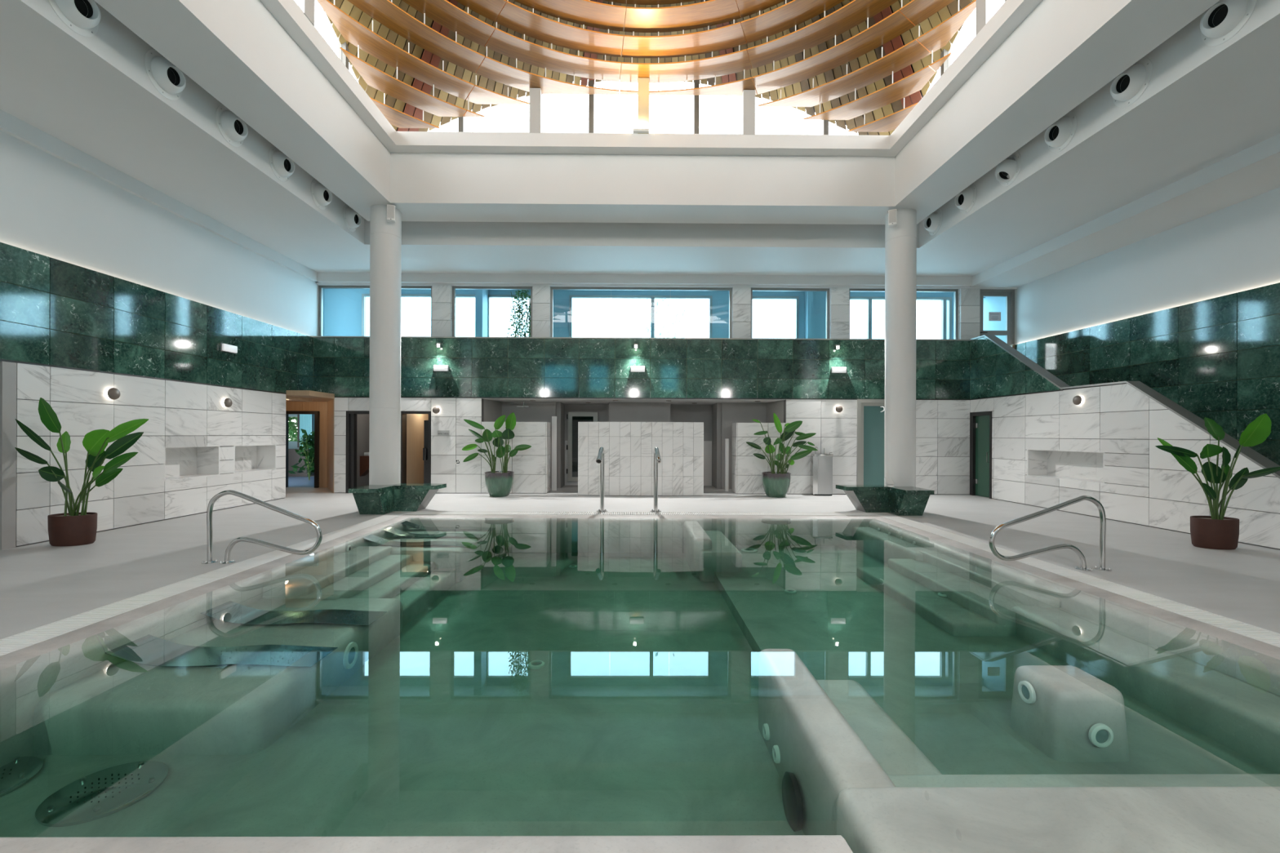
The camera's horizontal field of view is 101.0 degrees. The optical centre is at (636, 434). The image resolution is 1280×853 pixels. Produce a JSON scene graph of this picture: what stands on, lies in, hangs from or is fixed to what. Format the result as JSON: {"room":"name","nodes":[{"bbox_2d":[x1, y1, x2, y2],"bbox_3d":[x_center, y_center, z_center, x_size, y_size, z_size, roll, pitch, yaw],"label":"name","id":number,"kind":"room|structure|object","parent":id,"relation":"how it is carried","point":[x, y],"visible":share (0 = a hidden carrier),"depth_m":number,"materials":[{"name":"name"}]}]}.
{"room":"spa","nodes":[
{"label":"spa","id":0,"kind":"room"},
{"bbox_2d":[0,130,319,550],"bbox_3d":[-8.416,-1.385,5.508,0.706,5.710,16.550,0,0,0],"label":"wall","id":1,"kind":"structure","parent":0,"point":[103,286],"depth_m":8.56,"materials":[{"name":"white stone"}]},
{"bbox_2d":[106,387,119,399],"bbox_3d":[-8.040,-0.629,8.116,0.105,0.184,0.184,0,0,0],"label":"wall sconce","id":2,"kind":"object","parent":1,"relation":"attached to","point":[113,393],"visible":1,"depth_m":8.08,"materials":[{"name":"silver metal"}]},
{"bbox_2d":[0,109,317,282],"bbox_3d":[-8.120,-4.024,5.460,0.080,0.230,16.450,0,0,0],"label":"trim","id":3,"kind":"structure","parent":1,"relation":"attached to","point":[10,124],"depth_m":8.49,"materials":[{"name":"white paint"}]},
{"bbox_2d":[220,342,237,353],"bbox_3d":[-8.070,-1.709,10.456,0.075,0.156,0.370,0,0,0],"label":"emergency light","id":4,"kind":"object","parent":1,"relation":"attached to","point":[224,347],"visible":1,"depth_m":10.40,"materials":[{"name":"white plastic"}]},
{"bbox_2d":[288,413,314,487],"bbox_3d":[-10.786,0.211,16.814,4.900,2.900,4.200,0,0,0],"label":"wall","id":5,"kind":"structure","parent":0,"point":[299,479],"depth_m":18.35,"materials":[{"name":"blue"}]},
{"bbox_2d":[288,428,314,479],"bbox_3d":[-10.504,0.625,16.906,1.005,1.677,0.914,0,0,-16],"label":"shrub","id":6,"kind":"object","parent":5,"relation":"on","point":[309,453],"visible":0.84,"depth_m":16.83,"materials":[{"name":"green plant"}]},
{"bbox_2d":[299,414,311,448],"bbox_3d":[-11.700,0.108,18.667,0.420,1.700,0.060,0,0,0],"label":"window","id":7,"kind":"structure","parent":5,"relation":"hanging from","point":[305,422],"depth_m":18.65,"materials":[{"name":"teal glass"}]},
{"bbox_2d":[285,390,334,493],"bbox_3d":[-9.334,0.216,13.426,3.550,2.500,2.600,0,0,0],"label":"door frame","id":8,"kind":"structure","parent":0,"point":[322,402],"depth_m":14.62,"materials":[{"name":"brown wood"}]},
{"bbox_2d":[284,410,319,488],"bbox_3d":[-9.304,0.406,14.646,1.010,2.120,0.200,0,0,0],"label":"door","id":9,"kind":"structure","parent":8,"relation":"in","point":[316,414],"depth_m":14.55,"materials":[{"name":"black metal"}]},
{"bbox_2d":[356,413,428,487],"bbox_3d":[-6.118,0.253,14.552,2.800,2.450,2.000,0,0,0],"label":"wall","id":10,"kind":"structure","parent":0,"point":[415,422],"depth_m":14.17,"materials":[{"name":"grey paint"}]},
{"bbox_2d":[360,452,368,476],"bbox_3d":[-7.144,0.804,14.443,0.550,0.640,0.600,0,0,0],"label":"shelf","id":11,"kind":"object","parent":10,"relation":"attached to","point":[364,460],"visible":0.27,"depth_m":14.14,"materials":[{"name":"brown wood"}]},
{"bbox_2d":[472,391,786,491],"bbox_3d":[-0.069,0.200,14.785,8.500,2.600,2.830,0,0,0],"label":"wall","id":12,"kind":"structure","parent":0,"point":[717,416],"depth_m":14.62,"materials":[{"name":"white paint"}]},
{"bbox_2d":[566,412,597,481],"bbox_3d":[-1.600,0.354,15.513,0.910,2.040,0.110,0,0,0],"label":"door","id":13,"kind":"structure","parent":12,"relation":"in","point":[573,418],"depth_m":15.49,"materials":[{"name":"silver metal"}]},
{"bbox_2d":[0,0,1279,287],"bbox_3d":[0.908,-4.777,5.532,18.530,1.840,16.850,0,0,0],"label":"ceiling","id":14,"kind":"structure","parent":0,"point":[1202,137],"depth_m":8.74,"materials":[{"name":"white paint"}]},
{"bbox_2d":[48,0,101,36],"bbox_3d":[-5.777,-4.461,5.484,0.251,0.524,0.524,0,0,0],"label":"air nozzle","id":15,"kind":"object","parent":14,"relation":"attached to","point":[82,17],"visible":1,"depth_m":5.49,"materials":[{"name":"white paint"}]},
{"bbox_2d":[144,48,186,100],"bbox_3d":[-5.786,-4.461,6.554,0.251,0.524,0.524,0,0,0],"label":"air nozzle","id":16,"kind":"object","parent":14,"relation":"attached to","point":[169,80],"visible":0.92,"depth_m":6.45,"materials":[{"name":"white paint"}]},
{"bbox_2d":[216,104,248,146],"bbox_3d":[-5.795,-4.461,7.634,0.251,0.524,0.524,0,0,0],"label":"air nozzle","id":17,"kind":"object","parent":14,"relation":"attached to","point":[234,130],"visible":0.94,"depth_m":7.53,"materials":[{"name":"white paint"}]},
{"bbox_2d":[268,146,294,182],"bbox_3d":[-5.803,-4.461,8.704,0.251,0.524,0.524,0,0,0],"label":"air nozzle","id":18,"kind":"object","parent":14,"relation":"attached to","point":[282,166],"visible":0.93,"depth_m":8.59,"materials":[{"name":"white paint"}]},
{"bbox_2d":[311,178,332,209],"bbox_3d":[-5.812,-4.461,9.804,0.251,0.524,0.524,0,0,0],"label":"air nozzle","id":19,"kind":"object","parent":14,"relation":"attached to","point":[322,196],"visible":0.97,"depth_m":9.69,"materials":[{"name":"white paint"}]},
{"bbox_2d":[342,204,361,231],"bbox_3d":[-5.821,-4.461,10.874,0.251,0.524,0.524,0,0,0],"label":"air nozzle","id":20,"kind":"object","parent":14,"relation":"attached to","point":[353,220],"visible":0.95,"depth_m":10.75,"materials":[{"name":"white paint"}]},
{"bbox_2d":[632,124,648,133],"bbox_3d":[0.081,-5.770,9.961,0.300,0.140,0.120,0,0,0],"label":"uplighter","id":21,"kind":"object","parent":14,"relation":"on","point":[638,128],"visible":1,"depth_m":9.91,"materials":[{"name":"white paint"}]},
{"bbox_2d":[297,0,1006,134],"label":"window","id":22,"kind":"structure","parent":14,"relation":"attached to","point":[984,7],"depth_m":9.98,"materials":[{"name":"grey"}]},
{"bbox_2d":[402,0,897,83],"bbox_3d":[0.192,-6.817,5.311,9.640,0.132,9.640,0,0,0],"label":"ring","id":23,"kind":"object","parent":22,"relation":"on","point":[443,12],"visible":1,"depth_m":9.28,"materials":[{"name":"brown wood"}]},
{"bbox_2d":[455,0,844,57],"bbox_3d":[0.193,-6.935,5.311,8.680,0.104,8.680,0,0,0],"label":"ring","id":24,"kind":"object","parent":23,"relation":"on","point":[505,13],"visible":1,"depth_m":9.05,"materials":[{"name":"brown wood"}]},
{"bbox_2d":[513,0,785,32],"bbox_3d":[0.193,-7.028,5.311,7.720,0.082,7.720,0,0,0],"label":"ring","id":25,"kind":"object","parent":24,"relation":"on","point":[586,12],"visible":1,"depth_m":8.76,"materials":[{"name":"brown wood"}]},
{"bbox_2d":[602,0,696,4],"bbox_3d":[0.193,-7.099,5.311,6.740,0.060,6.740,0,0,0],"label":"ring","id":26,"kind":"object","parent":25,"relation":"on","point":[628,2],"visible":1,"depth_m":8.62,"materials":[{"name":"brown wood"}]},
{"bbox_2d":[347,0,954,95],"bbox_3d":[0.191,-6.648,5.311,9.700,0.207,9.700,0,0,0],"label":"ring","id":27,"kind":"object","parent":22,"relation":"on","point":[385,12],"visible":0.98,"depth_m":9.14,"materials":[{"name":"brown wood"}]},
{"bbox_2d":[923,208,942,235],"bbox_3d":[6.108,-4.418,10.949,0.251,0.524,0.524,0,0,0],"label":"air nozzle","id":28,"kind":"object","parent":14,"relation":"attached to","point":[932,223],"visible":0.93,"depth_m":10.83,"materials":[{"name":"white paint"}]},
{"bbox_2d":[954,183,977,213],"bbox_3d":[6.117,-4.418,9.879,0.251,0.524,0.524,0,0,0],"label":"air nozzle","id":29,"kind":"object","parent":14,"relation":"attached to","point":[965,200],"visible":0.91,"depth_m":9.77,"materials":[{"name":"white paint"}]},
{"bbox_2d":[995,151,1021,186],"bbox_3d":[6.192,-4.418,8.788,0.374,0.524,0.402,0,0,40],"label":"air nozzle","id":30,"kind":"object","parent":14,"relation":"attached to","point":[1011,167],"visible":0.94,"depth_m":8.67,"materials":[{"name":"white paint"}]},
{"bbox_2d":[1044,111,1077,152],"bbox_3d":[6.134,-4.418,7.709,0.251,0.524,0.524,0,0,0],"label":"air nozzle","id":31,"kind":"object","parent":14,"relation":"attached to","point":[1059,135],"visible":0.95,"depth_m":7.60,"materials":[{"name":"white paint"}]},
{"bbox_2d":[1110,57,1152,107],"bbox_3d":[6.143,-4.418,6.629,0.251,0.524,0.524,0,0,0],"label":"air nozzle","id":32,"kind":"object","parent":14,"relation":"attached to","point":[1128,86],"visible":0.89,"depth_m":6.53,"materials":[{"name":"white paint"}]},
{"bbox_2d":[1200,0,1257,46],"bbox_3d":[6.151,-4.418,5.559,0.251,0.524,0.524,0,0,0],"label":"air nozzle","id":33,"kind":"object","parent":14,"relation":"attached to","point":[1220,23],"visible":0.96,"depth_m":5.53,"materials":[{"name":"white paint"}]},
{"bbox_2d":[0,484,1279,639],"bbox_3d":[-0.510,1.623,6.746,21.100,0.250,18.900,0,0,0],"label":"floor","id":34,"kind":"structure","parent":0,"point":[42,584],"depth_m":6.97,"materials":[{"name":"concrete"}]},
{"bbox_2d":[14,397,148,546],"bbox_3d":[-7.268,0.492,7.051,1.514,1.964,0.503,0,0,0],"label":"potted plant","id":35,"kind":"object","parent":34,"relation":"on","point":[73,527],"visible":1,"depth_m":7.04,"materials":[{"name":"green plant"}]},
{"bbox_2d":[200,489,322,564],"bbox_3d":[-4.340,1.064,6.125,1.372,0.842,0.156,0,0,0],"label":"handrail","id":36,"kind":"object","parent":34,"relation":"on","point":[210,508],"visible":1,"depth_m":6.11,"materials":[{"name":"silver metal"}]},
{"bbox_2d":[368,204,401,484],"bbox_3d":[-5.034,-1.503,10.580,0.568,5.970,0.568,0,0,0],"label":"column","id":37,"kind":"structure","parent":34,"relation":"on","point":[385,237],"depth_m":10.34,"materials":[{"name":"white paint"}]},
{"bbox_2d":[386,204,396,222],"bbox_3d":[-4.781,-4.305,10.285,0.180,0.315,0.196,0,0,-21],"label":"speaker","id":38,"kind":"object","parent":37,"relation":"attached to","point":[391,209],"visible":1,"depth_m":10.20},
{"bbox_2d":[386,204,394,218],"bbox_3d":[-4.748,-4.310,10.198,0.124,0.245,0.006,0,0,-21],"label":"grille","id":39,"kind":"object","parent":38,"relation":"attached to","point":[390,208],"depth_m":10.19,"materials":[{"name":"grey metal"}]},
{"bbox_2d":[348,483,446,514],"bbox_3d":[-4.525,1.234,10.094,1.400,0.500,1.060,0,0,0],"label":"bench","id":40,"kind":"object","parent":34,"relation":"on","point":[401,497],"visible":1,"depth_m":10.20,"materials":[{"name":"green stone"}]},
{"bbox_2d":[462,412,531,497],"bbox_3d":[-3.423,0.473,12.793,1.732,2.029,0.700,0,0,0],"label":"potted plant","id":41,"kind":"object","parent":34,"relation":"on","point":[498,483],"visible":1,"depth_m":12.74,"materials":[{"name":"green plant"}]},
{"bbox_2d":[595,446,608,512],"bbox_3d":[-0.669,0.866,10.102,0.220,1.262,0.606,0,0,0],"label":"spout","id":42,"kind":"object","parent":34,"relation":"on","point":[600,460],"visible":1,"depth_m":10.26,"materials":[{"name":"silver metal"}]},
{"bbox_2d":[0,514,1279,852],"bbox_3d":[0.131,1.950,5.871,9.530,0.900,8.740,0,0,0],"label":"basin","id":43,"kind":"object","parent":34,"relation":"in","point":[901,722],"visible":0.91,"depth_m":3.66,"materials":[{"name":"green liquid"}]},
{"bbox_2d":[0,755,43,797],"bbox_3d":[-3.953,2.084,3.148,0.550,0.044,0.550,0,0,0],"label":"plate","id":44,"kind":"object","parent":43,"relation":"on","point":[17,773],"visible":0.95,"depth_m":3.24,"materials":[{"name":"silver metal"}]},
{"bbox_2d":[35,760,168,826],"bbox_3d":[-3.123,2.087,3.105,0.550,0.044,0.550,0,0,0],"label":"plate","id":45,"kind":"object","parent":43,"relation":"on","point":[104,793],"visible":1,"depth_m":3.05,"materials":[{"name":"silver metal"}]},
{"bbox_2d":[0,514,404,656],"bbox_3d":[-4.456,1.504,5.685,0.340,0.039,8.340,0,0,0],"label":"pool edge","id":46,"kind":"object","parent":43,"relation":"on","point":[8,645],"visible":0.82,"depth_m":4.81,"materials":[{"name":"white stone"}]},
{"bbox_2d":[105,634,337,667],"bbox_3d":[-3.229,1.675,4.124,1.580,0.126,0.360,0,0,0],"label":"lounger","id":47,"kind":"object","parent":43,"relation":"on","point":[148,650],"visible":0.99,"depth_m":4.11,"materials":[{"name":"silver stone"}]},
{"bbox_2d":[200,600,386,625],"bbox_3d":[-3.236,1.675,4.994,1.580,0.126,0.360,0,0,0],"label":"lounger","id":48,"kind":"object","parent":43,"relation":"on","point":[230,611],"visible":0.99,"depth_m":4.98,"materials":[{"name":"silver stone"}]},
{"bbox_2d":[342,642,358,669],"bbox_3d":[-2.481,1.921,4.590,0.026,0.220,0.220,0,0,0],"label":"pool light","id":49,"kind":"object","parent":43,"relation":"attached to","point":[351,651],"visible":1,"depth_m":4.57,"materials":[{"name":"white plastic"}]},
{"bbox_2d":[362,534,475,546],"bbox_3d":[-3.259,1.585,7.924,1.580,0.126,0.280,0,0,0],"label":"lounger","id":50,"kind":"object","parent":43,"relation":"on","point":[372,538],"visible":1,"depth_m":7.91,"materials":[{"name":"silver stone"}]},
{"bbox_2d":[382,526,485,537],"bbox_3d":[-3.264,1.585,8.574,1.580,0.126,0.280,0,0,0],"label":"lounger","id":51,"kind":"object","parent":43,"relation":"on","point":[391,530],"visible":1,"depth_m":8.56,"materials":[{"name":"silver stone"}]},
{"bbox_2d":[400,520,495,530],"bbox_3d":[-3.269,1.585,9.194,1.580,0.126,0.240,0,0,0],"label":"lounger","id":52,"kind":"object","parent":43,"relation":"on","point":[406,523],"visible":1,"depth_m":9.18,"materials":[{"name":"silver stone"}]},
{"bbox_2d":[528,660,544,669],"bbox_3d":[-0.916,2.104,4.833,0.150,0.026,0.150,0,0,0],"label":"pool light","id":53,"kind":"object","parent":43,"relation":"on","point":[540,664],"visible":1,"depth_m":4.80,"materials":[{"name":"white plastic"}]},
{"bbox_2d":[389,511,894,515],"bbox_3d":[0.099,1.521,10.069,9.510,0.039,0.335,0,0,0],"label":"grate","id":54,"kind":"object","parent":43,"relation":"on","point":[394,513],"visible":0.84,"depth_m":10.05,"materials":[{"name":"white plastic"}]},
{"bbox_2d":[762,723,769,740],"bbox_3d":[0.871,2.003,3.557,0.026,0.100,0.100,0,0,0],"label":"water jet","id":55,"kind":"object","parent":43,"relation":"attached to","point":[766,731],"visible":1,"depth_m":3.53,"materials":[{"name":"white plastic"}]},
{"bbox_2d":[772,745,780,764],"bbox_3d":[0.873,2.003,3.307,0.026,0.100,0.100,0,0,0],"label":"water jet","id":56,"kind":"object","parent":43,"relation":"attached to","point":[775,751],"visible":1,"depth_m":3.28,"materials":[{"name":"white plastic"}]},
{"bbox_2d":[782,771,803,831],"bbox_3d":[0.845,2.003,2.887,0.050,0.270,0.270,0,0,0],"label":"disc","id":57,"kind":"object","parent":43,"relation":"attached to","point":[791,794],"visible":1,"depth_m":2.82,"materials":[{"name":"black metal"}]},
{"bbox_2d":[1017,680,1035,703],"bbox_3d":[2.538,1.679,3.441,0.026,0.136,0.136,0,0,0],"label":"water jet","id":58,"kind":"object","parent":43,"relation":"attached to","point":[1028,691],"visible":1,"depth_m":3.42,"materials":[{"name":"white plastic"}]},
{"bbox_2d":[836,786,1279,852],"bbox_3d":[2.727,1.932,2.002,3.700,0.755,0.760,0,0,0],"label":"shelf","id":59,"kind":"object","parent":43,"relation":"attached to","point":[870,820],"depth_m":2.13,"materials":[{"name":"white stone"}]},
{"bbox_2d":[878,515,1279,648],"bbox_3d":[4.734,1.538,5.758,0.320,0.039,8.340,0,0,0],"label":"pool edge","id":60,"kind":"object","parent":43,"relation":"on","point":[1260,634],"visible":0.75,"depth_m":5.05,"materials":[{"name":"grey stone"}]},
{"bbox_2d":[1088,723,1113,747],"bbox_3d":[2.808,1.820,3.188,0.140,0.140,0.026,0,0,0],"label":"water jet","id":61,"kind":"object","parent":43,"relation":"attached to","point":[1099,734],"visible":1,"depth_m":3.18,"materials":[{"name":"white plastic"}]},
{"bbox_2d":[649,447,661,512],"bbox_3d":[0.376,0.870,10.116,0.220,1.262,0.596,0,0,0],"label":"spout","id":62,"kind":"object","parent":34,"relation":"on","point":[657,459],"visible":1,"depth_m":10.27,"materials":[{"name":"silver metal"}]},
{"bbox_2d":[746,413,817,497],"bbox_3d":[3.573,0.491,12.879,1.687,2.043,0.696,0,0,0],"label":"potted plant","id":63,"kind":"object","parent":34,"relation":"on","point":[775,484],"visible":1,"depth_m":12.81,"materials":[{"name":"green plant"}]},
{"bbox_2d":[810,447,833,495],"bbox_3d":[4.651,0.911,13.253,0.480,1.211,0.250,0,0,0],"label":"water cooler","id":64,"kind":"object","parent":34,"relation":"on","point":[821,464],"visible":0.93,"depth_m":13.14,"materials":[{"name":"silver metal"}]},
{"bbox_2d":[835,484,934,515],"bbox_3d":[4.734,1.267,10.168,1.400,0.500,1.060,0,0,0],"label":"bench","id":65,"kind":"object","parent":34,"relation":"on","point":[896,500],"visible":0.99,"depth_m":10.27,"materials":[{"name":"green stone"}]},
{"bbox_2d":[884,208,916,487],"bbox_3d":[5.325,-1.466,10.663,0.568,5.970,0.568,0,0,0],"label":"column","id":66,"kind":"structure","parent":34,"relation":"on","point":[900,240],"depth_m":10.42,"materials":[{"name":"white paint"}]},
{"bbox_2d":[887,208,897,226],"bbox_3d":[5.025,-4.249,10.364,0.180,0.315,0.196,0,0,25],"label":"speaker","id":67,"kind":"object","parent":66,"relation":"attached to","point":[892,214],"visible":1,"depth_m":10.28},
{"bbox_2d":[888,208,896,222],"bbox_3d":[4.985,-4.255,10.280,0.124,0.245,0.006,0,0,25],"label":"grille","id":68,"kind":"object","parent":67,"relation":"attached to","point":[892,213],"depth_m":10.28,"materials":[{"name":"grey"}]},
{"bbox_2d":[988,495,1111,571],"bbox_3d":[4.651,1.101,5.947,1.362,0.834,0.156,0,0,0],"label":"handrail","id":69,"kind":"object","parent":34,"relation":"on","point":[1101,510],"visible":1,"depth_m":5.93,"materials":[{"name":"silver metal"}]},
{"bbox_2d":[1155,413,1279,550],"bbox_3d":[7.727,0.624,7.130,1.353,1.807,0.582,0,0,0],"label":"potted plant","id":70,"kind":"object","parent":34,"relation":"on","point":[1216,531],"visible":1,"depth_m":7.11,"materials":[{"name":"green plant"}]},
{"bbox_2d":[577,422,703,496],"bbox_3d":[0.105,0.595,13.036,3.092,1.810,0.371,0,0,0],"label":"wall","id":71,"kind":"structure","parent":0,"point":[628,447],"depth_m":12.88,"materials":[{"name":"stone"}]},
{"bbox_2d":[313,337,969,494],"bbox_3d":[0.067,-0.458,13.663,16.810,3.916,0.636,0,0,0],"label":"wall","id":72,"kind":"structure","parent":0,"point":[797,371],"depth_m":13.36,"materials":[{"name":"green stone"}]},
{"bbox_2d":[345,410,368,493],"bbox_3d":[-6.644,0.441,13.422,1.350,2.070,0.270,0,0,0],"label":"door frame","id":73,"kind":"structure","parent":72,"relation":"in","point":[351,416],"depth_m":13.34,"materials":[{"name":"black metal"}]},
{"bbox_2d":[400,411,431,483],"bbox_3d":[-5.580,0.445,13.461,0.780,2.070,0.330,0,0,0],"label":"door","id":74,"kind":"structure","parent":72,"relation":"in","point":[427,424],"depth_m":13.43,"materials":[{"name":"black metal"}]},
{"bbox_2d":[433,364,448,371],"bbox_3d":[-4.920,-1.673,13.274,0.370,0.156,0.075,0,0,0],"label":"emergency light","id":75,"kind":"object","parent":72,"relation":"attached to","point":[436,367],"visible":1,"depth_m":13.24,"materials":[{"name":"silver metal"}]},
{"bbox_2d":[630,365,644,372],"bbox_3d":[0.029,-1.655,13.313,0.370,0.156,0.075,0,0,0],"label":"emergency light","id":76,"kind":"object","parent":72,"relation":"attached to","point":[633,368],"visible":1,"depth_m":13.28,"materials":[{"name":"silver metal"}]},
{"bbox_2d":[311,336,970,341],"bbox_3d":[0.225,-2.439,13.552,16.910,0.030,0.400,0,0,0],"label":"trim","id":77,"kind":"structure","parent":72,"relation":"attached to","point":[579,338],"depth_m":13.36,"materials":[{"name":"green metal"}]},
{"bbox_2d":[831,367,846,373],"bbox_3d":[5.119,-1.637,13.354,0.370,0.156,0.075,0,0,0],"label":"emergency light","id":78,"kind":"object","parent":72,"relation":"attached to","point":[833,370],"visible":1,"depth_m":13.32,"materials":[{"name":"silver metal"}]},
{"bbox_2d":[856,399,884,485],"bbox_3d":[6.217,0.312,13.427,1.250,2.420,0.147,0,0,0],"label":"door","id":79,"kind":"structure","parent":72,"relation":"in","point":[870,418],"depth_m":13.43,"materials":[{"name":"teal glass"}]},
{"bbox_2d":[323,0,973,135],"bbox_3d":[0.195,-7.643,5.311,10.340,3.849,10.800,0,0,0],"label":"roof","id":80,"kind":"structure","parent":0,"point":[345,6],"depth_m":9.84,"materials":[{"name":"brown wood"}]},
{"bbox_2d":[369,93,918,132],"bbox_3d":[0.189,-5.978,5.311,9.701,0.226,9.701,0,0,0],"label":"ring","id":81,"kind":"object","parent":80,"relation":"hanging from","point":[396,117],"visible":0.82,"depth_m":9.88,"materials":[{"name":"brown wood"}]},
{"bbox_2d":[340,44,951,119],"bbox_3d":[0.190,-6.214,5.311,9.701,0.245,9.701,0,0,0],"label":"ring","id":82,"kind":"object","parent":81,"relation":"on","point":[375,77],"visible":1,"depth_m":9.47,"materials":[{"name":"brown wood"}]},
{"bbox_2d":[316,0,976,106],"bbox_3d":[0.191,-6.440,5.311,9.701,0.208,9.701,0,0,0],"label":"ring","id":83,"kind":"object","parent":82,"relation":"on","point":[353,31],"visible":0.98,"depth_m":9.05,"materials":[{"name":"brown wood"}]},
{"bbox_2d":[323,288,1005,342],"bbox_3d":[0.593,-2.923,14.680,19.400,2.950,1.650,0,0,0],"label":"wall","id":84,"kind":"structure","parent":0,"point":[342,308],"depth_m":15.18,"materials":[{"name":"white paint"}]},
{"bbox_2d":[361,293,489,337],"bbox_3d":[-6.046,-2.847,15.157,3.630,2.350,0.110,0,0,0],"label":"window","id":85,"kind":"structure","parent":84,"relation":"in","point":[364,296],"depth_m":15.11,"materials":[{"name":"grey metal"}]},
{"bbox_2d":[488,294,530,335],"bbox_3d":[-3.711,-2.838,15.176,1.400,2.350,0.110,0,0,0],"label":"window","id":86,"kind":"structure","parent":84,"relation":"in","point":[490,295],"depth_m":15.12,"materials":[{"name":"grey metal"}]},
{"bbox_2d":[506,289,530,337],"bbox_3d":[-3.159,-2.871,14.469,0.864,2.422,0.872,0,0,0],"label":"shrub","id":87,"kind":"object","parent":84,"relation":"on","point":[520,295],"visible":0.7,"depth_m":14.37,"materials":[{"name":"green plant"}]},
{"bbox_2d":[568,294,712,337],"bbox_3d":[0.118,-2.825,15.206,4.100,2.350,0.110,0,0,0],"label":"window","id":88,"kind":"structure","parent":84,"relation":"in","point":[652,298],"depth_m":15.15,"materials":[{"name":"grey metal"}]},
{"bbox_2d":[315,272,1017,339],"bbox_3d":[0.837,-3.329,13.722,18.330,1.755,0.370,0,0,0],"label":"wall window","id":89,"kind":"structure","parent":84,"relation":"in","point":[968,298],"depth_m":13.59,"materials":[{"name":"white paint"}]},
{"bbox_2d":[319,285,431,336],"bbox_3d":[-6.744,-3.167,13.706,2.950,1.375,0.080,0,0,0],"label":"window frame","id":90,"kind":"structure","parent":89,"relation":"attached to","point":[321,287],"depth_m":13.67,"materials":[{"name":"grey metal"}]},
{"bbox_2d":[452,286,532,337],"bbox_3d":[-3.734,-3.156,13.730,2.090,1.375,0.080,0,0,0],"label":"window","id":91,"kind":"structure","parent":89,"relation":"attached to","point":[454,288],"depth_m":13.69,"materials":[{"name":"grey metal"}]},
{"bbox_2d":[550,286,732,337],"bbox_3d":[0.121,-3.142,13.761,4.720,1.375,0.080,0,0,0],"label":"window","id":92,"kind":"structure","parent":89,"relation":"attached to","point":[552,288],"depth_m":13.73,"materials":[{"name":"grey metal"}]},
{"bbox_2d":[751,288,829,338],"bbox_3d":[3.986,-3.128,13.792,2.070,1.375,0.080,0,0,0],"label":"window","id":93,"kind":"structure","parent":89,"relation":"attached to","point":[827,290],"depth_m":13.76,"materials":[{"name":"grey metal"}]},
{"bbox_2d":[848,288,958,339],"bbox_3d":[6.946,-3.118,13.816,2.890,1.375,0.080,0,0,0],"label":"window","id":94,"kind":"structure","parent":89,"relation":"attached to","point":[955,291],"depth_m":13.79,"materials":[{"name":"grey metal"}]},
{"bbox_2d":[979,288,1014,345],"bbox_3d":[9.389,-2.681,13.825,0.980,2.230,0.141,0,0,0],"label":"door","id":95,"kind":"structure","parent":89,"relation":"attached to","point":[1009,295],"depth_m":13.81,"materials":[{"name":"grey metal"}]},
{"bbox_2d":[988,311,1000,320],"bbox_3d":[9.381,-3.096,13.824,0.320,0.230,0.007,0,0,0],"label":"notice","id":96,"kind":"object","parent":95,"relation":"attached to","point":[993,316],"visible":1,"depth_m":13.82,"materials":[{"name":"white paper"}]},
{"bbox_2d":[752,296,799,338],"bbox_3d":[3.728,-2.812,15.235,1.880,2.350,0.110,0,0,0],"label":"window","id":97,"kind":"structure","parent":84,"relation":"in","point":[796,298],"depth_m":15.19,"materials":[{"name":"grey metal"}]},
{"bbox_2d":[849,296,951,339],"bbox_3d":[7.438,-2.798,15.240,3.300,2.350,0.160,0,0,0],"label":"window","id":98,"kind":"structure","parent":84,"relation":"in","point":[946,302],"depth_m":15.22,"materials":[{"name":"grey metal"}]},
{"bbox_2d":[968,337,1279,550],"bbox_3d":[8.727,-0.429,9.645,0.457,3.920,8.150,0,0,0],"label":"wall","id":99,"kind":"structure","parent":0,"point":[1048,450],"depth_m":9.69,"materials":[{"name":"white stone"}]},
{"bbox_2d":[969,411,992,498],"bbox_3d":[8.580,0.381,12.944,0.230,2.300,0.950,0,0,0],"label":"door","id":100,"kind":"structure","parent":99,"relation":"in","point":[980,471],"depth_m":13.06,"materials":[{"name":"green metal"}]},
{"bbox_2d":[968,334,1279,478],"bbox_3d":[8.610,-0.441,9.694,0.235,3.984,8.250,0,0,0],"label":"trim","id":101,"kind":"structure","parent":99,"relation":"attached to","point":[1247,452],"depth_m":8.69,"materials":[{"name":"grey metal"}]},
{"bbox_2d":[1009,186,1279,465],"bbox_3d":[9.980,-1.319,5.655,0.360,5.710,16.550,0,0,0],"label":"wall","id":102,"kind":"structure","parent":0,"point":[1188,312],"depth_m":9.46,"materials":[{"name":"green tile"}]},
{"label":"outside","id":103,"kind":"structure","parent":0,"visible":0},
{"bbox_3d":[0.839,-1.287,20.707,34.000,0.180,10.600,0,0,0],"label":"ground","id":104,"kind":"structure","parent":103,"visible":0},
{"bbox_2d":[288,416,297,441],"bbox_3d":[-13.303,-0.349,21.395,4.472,3.601,4.593,0,0,0],"label":"shrub","id":105,"kind":"object","parent":104,"relation":"on","point":[292,428],"visible":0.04,"depth_m":20.45,"materials":[{"name":"green plant"}]},
{"bbox_2d":[365,297,369,336],"bbox_3d":[-9.132,-2.883,17.687,0.200,3.500,4.480,0,0,0],"label":"wall","id":106,"kind":"structure","parent":104,"relation":"on","point":[367,304],"depth_m":17.73,"materials":[{"name":"white paint"}]},
{"bbox_2d":[637,298,688,337],"bbox_3d":[1.138,-4.232,24.516,2.948,5.716,2.625,0,0,36],"label":"shrub","id":107,"kind":"object","parent":104,"relation":"on","point":[662,300],"visible":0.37,"depth_m":24.39,"materials":[{"name":"green plant"}]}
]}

